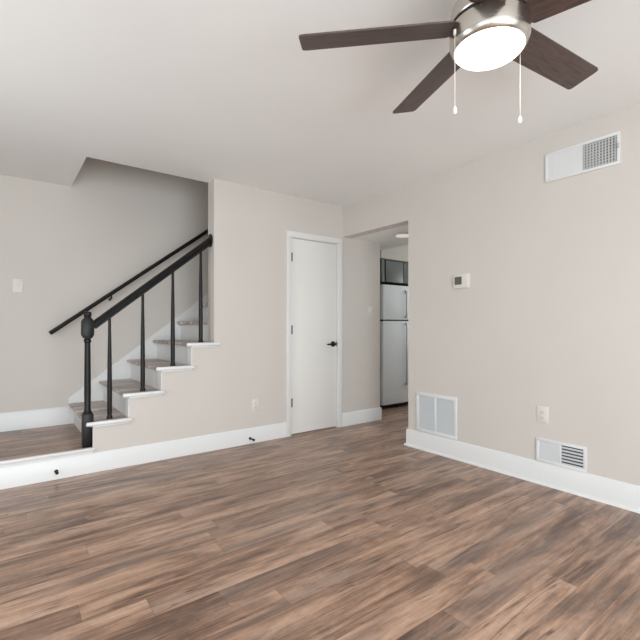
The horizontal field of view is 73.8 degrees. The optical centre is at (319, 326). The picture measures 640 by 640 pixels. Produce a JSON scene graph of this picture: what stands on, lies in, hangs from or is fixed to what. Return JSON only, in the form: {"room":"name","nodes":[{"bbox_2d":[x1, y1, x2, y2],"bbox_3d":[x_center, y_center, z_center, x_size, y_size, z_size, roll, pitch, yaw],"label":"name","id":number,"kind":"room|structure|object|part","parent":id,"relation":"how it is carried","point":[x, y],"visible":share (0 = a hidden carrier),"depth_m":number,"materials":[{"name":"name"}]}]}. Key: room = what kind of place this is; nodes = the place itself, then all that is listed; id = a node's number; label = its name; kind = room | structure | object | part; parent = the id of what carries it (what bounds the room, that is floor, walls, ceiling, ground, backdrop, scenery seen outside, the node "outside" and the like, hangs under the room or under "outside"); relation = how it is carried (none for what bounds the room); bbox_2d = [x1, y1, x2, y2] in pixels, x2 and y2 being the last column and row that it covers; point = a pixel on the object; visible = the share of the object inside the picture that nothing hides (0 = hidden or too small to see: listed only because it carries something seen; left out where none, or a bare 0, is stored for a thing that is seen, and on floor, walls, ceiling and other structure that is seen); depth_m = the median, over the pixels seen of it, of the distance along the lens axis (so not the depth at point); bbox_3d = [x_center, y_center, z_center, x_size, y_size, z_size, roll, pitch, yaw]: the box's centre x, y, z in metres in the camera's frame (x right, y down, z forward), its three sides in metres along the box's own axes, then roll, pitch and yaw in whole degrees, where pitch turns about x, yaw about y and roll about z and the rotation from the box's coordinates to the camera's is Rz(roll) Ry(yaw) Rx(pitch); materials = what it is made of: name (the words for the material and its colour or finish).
{"room":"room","nodes":[
{"label":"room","id":0,"kind":"room"},
{"bbox_2d":[0,423,88,460],"bbox_3d":[-2.764,1.013,3.114,1.808,0.187,1.030,0,0,-37],"label":"floor","id":1,"kind":"structure","parent":0,"point":[22,443],"depth_m":3.42,"materials":[{"name":"laminate"}]},
{"bbox_2d":[68,294,219,446],"bbox_3d":[-0.876,-0.339,4.518,2.988,2.518,1.060,0,0,-37],"label":"staircase","id":2,"kind":"structure","parent":1,"relation":"on","point":[126,385],"depth_m":4.05,"materials":[{"name":"laminate"}]},
{"bbox_2d":[81,234,212,447],"bbox_3d":[-1.403,0.038,3.573,1.049,1.762,0.086,0,0,-37],"label":"stair railing","id":3,"kind":"object","parent":2,"relation":"on","point":[88,324],"visible":1,"depth_m":3.42,"materials":[{"name":"black paint"}]},
{"bbox_3d":[-1.789,0.499,3.281,0.074,0.840,0.074,0,0,-37],"label":"newel post","id":4,"kind":"part","parent":3,"relation":"part of","materials":[{"name":"black paint"}]},
{"bbox_3d":[-1.379,-0.393,3.590,0.990,0.818,0.060,0,0,-37],"label":"handrail","id":5,"kind":"part","parent":3,"relation":"part of","materials":[{"name":"black paint"}]},
{"bbox_2d":[0,157,207,429],"bbox_3d":[-1.895,-1.343,4.489,5.150,4.900,0.120,0,0,-37],"label":"wall","id":6,"kind":"structure","parent":0,"point":[70,247],"depth_m":4.10,"materials":[{"name":"paint"}]},
{"bbox_2d":[13,279,22,292],"bbox_3d":[-2.692,-0.366,3.801,0.078,0.122,0.018,0,0,-37],"label":"light switch","id":7,"kind":"object","parent":6,"relation":"attached to","point":[17,283],"visible":1,"depth_m":3.81,"materials":[{"name":"white plastic"}]},
{"bbox_2d":[0,406,68,431],"bbox_3d":[-3.086,0.837,3.506,1.765,0.165,0.016,0,0,-37],"label":"baseboard","id":8,"kind":"structure","parent":6,"relation":"attached to","point":[27,419],"depth_m":3.87,"materials":[{"name":"paint"}]},
{"bbox_2d":[49,229,207,334],"bbox_3d":[-1.565,-0.806,4.600,2.311,1.762,0.098,0,0,-37],"label":"wall handrail","id":9,"kind":"object","parent":6,"relation":"attached to","point":[203,233],"visible":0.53,"depth_m":4.26,"materials":[{"name":"black paint"}]},
{"bbox_2d":[92,179,379,452],"bbox_3d":[-0.549,-0.242,4.225,3.066,2.700,0.137,0,0,-37],"label":"wall","id":10,"kind":"structure","parent":0,"point":[247,225],"depth_m":4.06,"materials":[{"name":"paint"}]},
{"bbox_2d":[0,447,94,468],"bbox_3d":[-2.444,0.942,2.701,1.820,0.051,0.034,0,0,-37],"label":"trim","id":11,"kind":"structure","parent":10,"relation":"attached to","point":[84,451],"depth_m":3.06,"materials":[{"name":"paint"}]},
{"bbox_2d":[0,422,286,489],"bbox_3d":[-1.754,1.034,3.220,3.548,0.146,0.016,0,0,-37],"label":"baseboard","id":12,"kind":"structure","parent":10,"relation":"attached to","point":[10,477],"depth_m":3.40,"materials":[{"name":"paint"}]},
{"bbox_2d":[252,398,258,411],"bbox_3d":[-0.619,0.750,4.081,0.078,0.124,0.009,0,0,-37],"label":"wall outlet","id":13,"kind":"object","parent":10,"relation":"attached to","point":[255,402],"visible":1,"depth_m":4.08,"materials":[{"name":"white plastic"}]},
{"bbox_2d":[286,230,341,436],"bbox_3d":[-0.089,0.069,4.561,0.726,2.078,0.154,0,0,-37],"label":"trim","id":14,"kind":"structure","parent":10,"relation":"attached to","point":[289,234],"depth_m":4.54,"materials":[{"name":"paint"}]},
{"bbox_2d":[291,238,337,433],"bbox_3d":[-0.051,0.096,4.516,0.620,2.000,0.090,0,0,-37],"label":"door","id":15,"kind":"structure","parent":10,"relation":"in","point":[314,343],"depth_m":4.51,"materials":[{"name":"paint"}]},
{"bbox_2d":[342,407,381,426],"bbox_3d":[0.446,1.034,4.965,0.614,0.146,0.153,0,0,-37],"label":"baseboard","id":16,"kind":"structure","parent":10,"relation":"attached to","point":[368,415],"depth_m":4.89,"materials":[{"name":"paint"}]},
{"bbox_2d":[367,307,371,316],"bbox_3d":[0.587,-0.175,4.984,0.076,0.120,0.018,0,0,-37],"label":"light switch","id":17,"kind":"object","parent":10,"relation":"attached to","point":[369,309],"visible":1,"depth_m":4.98,"materials":[{"name":"white plastic"}]},
{"bbox_2d":[0,403,639,639],"bbox_3d":[1.154,1.167,2.605,7.750,0.120,7.000,0,0,-37],"label":"floor","id":18,"kind":"structure","parent":0,"point":[351,532],"depth_m":2.08,"materials":[{"name":"laminate"}]},
{"bbox_2d":[380,284,407,407],"bbox_3d":[0.930,0.272,6.159,0.760,1.672,0.756,0,0,-37],"label":"refrigerator","id":19,"kind":"object","parent":18,"relation":"on","point":[393,298],"visible":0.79,"depth_m":5.77,"materials":[{"name":"metal"}]},
{"bbox_3d":[1.122,0.486,5.904,0.760,1.126,0.058,0,0,-37],"label":"fridge door","id":20,"kind":"part","parent":19,"relation":"part of","materials":[{"name":"metal"}]},
{"bbox_3d":[1.122,-0.329,5.904,0.760,0.472,0.058,0,0,-37],"label":"freezer door","id":21,"kind":"part","parent":19,"relation":"part of","materials":[{"name":"metal"}]},
{"bbox_3d":[1.193,0.375,5.903,0.020,0.865,0.031,0,0,-37],"label":"handle","id":22,"kind":"part","parent":19,"relation":"part of","materials":[{"name":"silver metal"}]},
{"bbox_3d":[1.193,-0.305,5.903,0.020,0.375,0.031,0,0,-37],"label":"handle","id":23,"kind":"part","parent":19,"relation":"part of","materials":[{"name":"silver metal"}]},
{"bbox_2d":[0,0,639,206],"bbox_3d":[-0.085,-1.462,1.608,4.570,0.260,6.900,0,0,-37],"label":"ceiling","id":24,"kind":"structure","parent":0,"point":[200,90],"depth_m":2.41,"materials":[{"name":"paint"}]},
{"bbox_2d":[299,0,597,123],"bbox_3d":[0.640,-1.042,1.568,1.266,0.578,1.315,0,0,-37],"label":"ceiling fan","id":25,"kind":"object","parent":24,"relation":"hanging from","point":[483,35],"visible":1,"depth_m":1.56,"materials":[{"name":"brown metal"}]},
{"bbox_3d":[0.206,-1.079,1.584,0.562,0.006,0.131,-2,13,5],"label":"blade","id":26,"kind":"part","parent":25,"relation":"part of","materials":[{"name":"brown wood"}]},
{"bbox_3d":[0.505,-1.104,1.940,0.131,0.006,0.557,-13,5,-15],"label":"blade","id":27,"kind":"part","parent":25,"relation":"part of","materials":[{"name":"brown wood"}]},
{"bbox_3d":[0.465,-1.093,1.180,0.131,0.006,0.540,14,5,21],"label":"blade","id":28,"kind":"part","parent":25,"relation":"part of","materials":[{"name":"brown wood"}]},
{"bbox_3d":[0.613,-0.997,1.549,0.235,0.030,0.235,0,0,-37],"label":"light glass","id":29,"kind":"part","parent":25,"relation":"part of","materials":[{"name":"white glass"}]},
{"bbox_3d":[0.949,-1.097,1.759,0.536,0.006,0.131,-1,-12,-32],"label":"blade","id":30,"kind":"part","parent":25,"relation":"part of","materials":[{"name":"brown wood"}]},
{"bbox_3d":[0.927,-1.095,1.304,0.540,0.006,0.131,0,-13,38],"label":"blade","id":31,"kind":"part","parent":25,"relation":"part of","materials":[{"name":"brown wood"}]},
{"bbox_2d":[352,224,407,249],"bbox_3d":[0.610,-1.048,5.129,0.780,0.100,2.115,0,0,-37],"label":"ceiling","id":32,"kind":"structure","parent":0,"point":[386,238],"depth_m":4.82,"materials":[{"name":"paint"}]},
{"bbox_2d":[394,232,407,237],"bbox_3d":[0.902,-0.985,4.608,0.210,0.024,0.210,0,0,-37],"label":"recessed light","id":33,"kind":"object","parent":32,"relation":"in","point":[402,234],"visible":0.74,"depth_m":4.56,"materials":[{"name":"white plastic"}]},
{"bbox_2d":[396,234,407,237],"bbox_3d":[0.902,-0.981,4.608,0.168,0.016,0.168,0,0,-37],"label":"diffuser","id":34,"kind":"object","parent":33,"relation":"attached to","point":[397,235],"depth_m":4.57,"materials":[{"name":"white plastic"}]},
{"bbox_2d":[380,245,407,261],"bbox_3d":[1.467,-1.120,6.620,2.215,0.423,0.766,0,0,-37],"label":"wall","id":35,"kind":"structure","parent":0,"point":[400,253],"depth_m":5.82,"materials":[{"name":"paint"}]},
{"bbox_2d":[343,104,639,485],"bbox_3d":[2.037,-0.113,2.489,0.120,2.440,5.750,0,0,-37],"label":"wall","id":36,"kind":"structure","parent":0,"point":[548,316],"depth_m":3.09,"materials":[{"name":"paint"}]},
{"bbox_2d":[416,391,456,439],"bbox_3d":[1.014,0.771,3.737,0.010,0.357,0.432,0,0,-37],"label":"air vent","id":37,"kind":"object","parent":36,"relation":"in","point":[436,414],"visible":1,"depth_m":3.73,"materials":[{"name":"metal"}]},
{"bbox_3d":[0.954,0.772,3.818,0.007,0.296,0.171,0,0,-37],"label":"louver panel","id":38,"kind":"part","parent":37,"relation":"part of","materials":[{"name":"metal"}]},
{"bbox_3d":[1.073,0.772,3.661,0.007,0.296,0.179,0,0,-37],"label":"louver panel","id":39,"kind":"part","parent":37,"relation":"part of","materials":[{"name":"metal"}]},
{"bbox_2d":[454,273,469,289],"bbox_3d":[1.167,-0.376,3.521,0.026,0.126,0.154,0,0,-37],"label":"thermostat","id":40,"kind":"object","parent":36,"relation":"attached to","point":[461,281],"visible":1,"depth_m":3.51,"materials":[{"name":"white plastic"}]},
{"bbox_2d":[404,428,639,513],"bbox_3d":[2.256,1.031,2.173,0.152,0.153,4.683,0,0,-37],"label":"baseboard","id":41,"kind":"structure","parent":36,"relation":"attached to","point":[623,495],"depth_m":3.03,"materials":[{"name":"paint"}]},
{"bbox_2d":[537,406,547,423],"bbox_3d":[1.567,0.621,3.005,0.009,0.118,0.080,0,0,-37],"label":"wall outlet","id":42,"kind":"object","parent":36,"relation":"attached to","point":[542,412],"visible":1,"depth_m":3.00,"materials":[{"name":"white plastic"}]},
{"bbox_2d":[536,437,586,472],"bbox_3d":[1.639,0.869,2.907,0.012,0.168,0.326,0,0,-37],"label":"air vent","id":43,"kind":"object","parent":36,"relation":"in","point":[566,455],"visible":1,"depth_m":2.90,"materials":[{"name":"metal"}]},
{"bbox_2d":[545,131,620,182],"bbox_3d":[1.709,-1.107,2.803,0.026,0.200,0.451,0,0,-37],"label":"air vent","id":44,"kind":"object","parent":36,"relation":"in","point":[604,151],"visible":1,"depth_m":2.79,"materials":[{"name":"metal"}]},
{"bbox_3d":[1.651,-1.107,2.886,0.003,0.168,0.214,0,0,-37],"label":"closed panel","id":45,"kind":"part","parent":44,"relation":"part of","materials":[{"name":"metal"}]},
{"bbox_3d":[1.567,-0.113,5.852,3.180,2.440,2.315,0,0,-37],"label":"wall","id":46,"kind":"structure","parent":0,"visible":0},
{"bbox_2d":[380,258,407,285],"bbox_3d":[0.897,-0.752,6.184,0.781,0.310,0.775,0,0,-37],"label":"upper cabinet","id":47,"kind":"object","parent":46,"relation":"attached to","point":[392,272],"visible":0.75,"depth_m":5.78,"materials":[{"name":"grey paint"}]},
{"bbox_3d":[1.009,-0.744,5.795,0.336,0.284,0.019,0,0,-37],"label":"cabinet door","id":48,"kind":"part","parent":47,"relation":"part of","materials":[{"name":"grey paint"}]},
{"bbox_3d":[1.285,-0.744,6.003,0.336,0.284,0.019,0,0,-37],"label":"cabinet door","id":49,"kind":"part","parent":47,"relation":"part of","materials":[{"name":"grey paint"}]}
]}

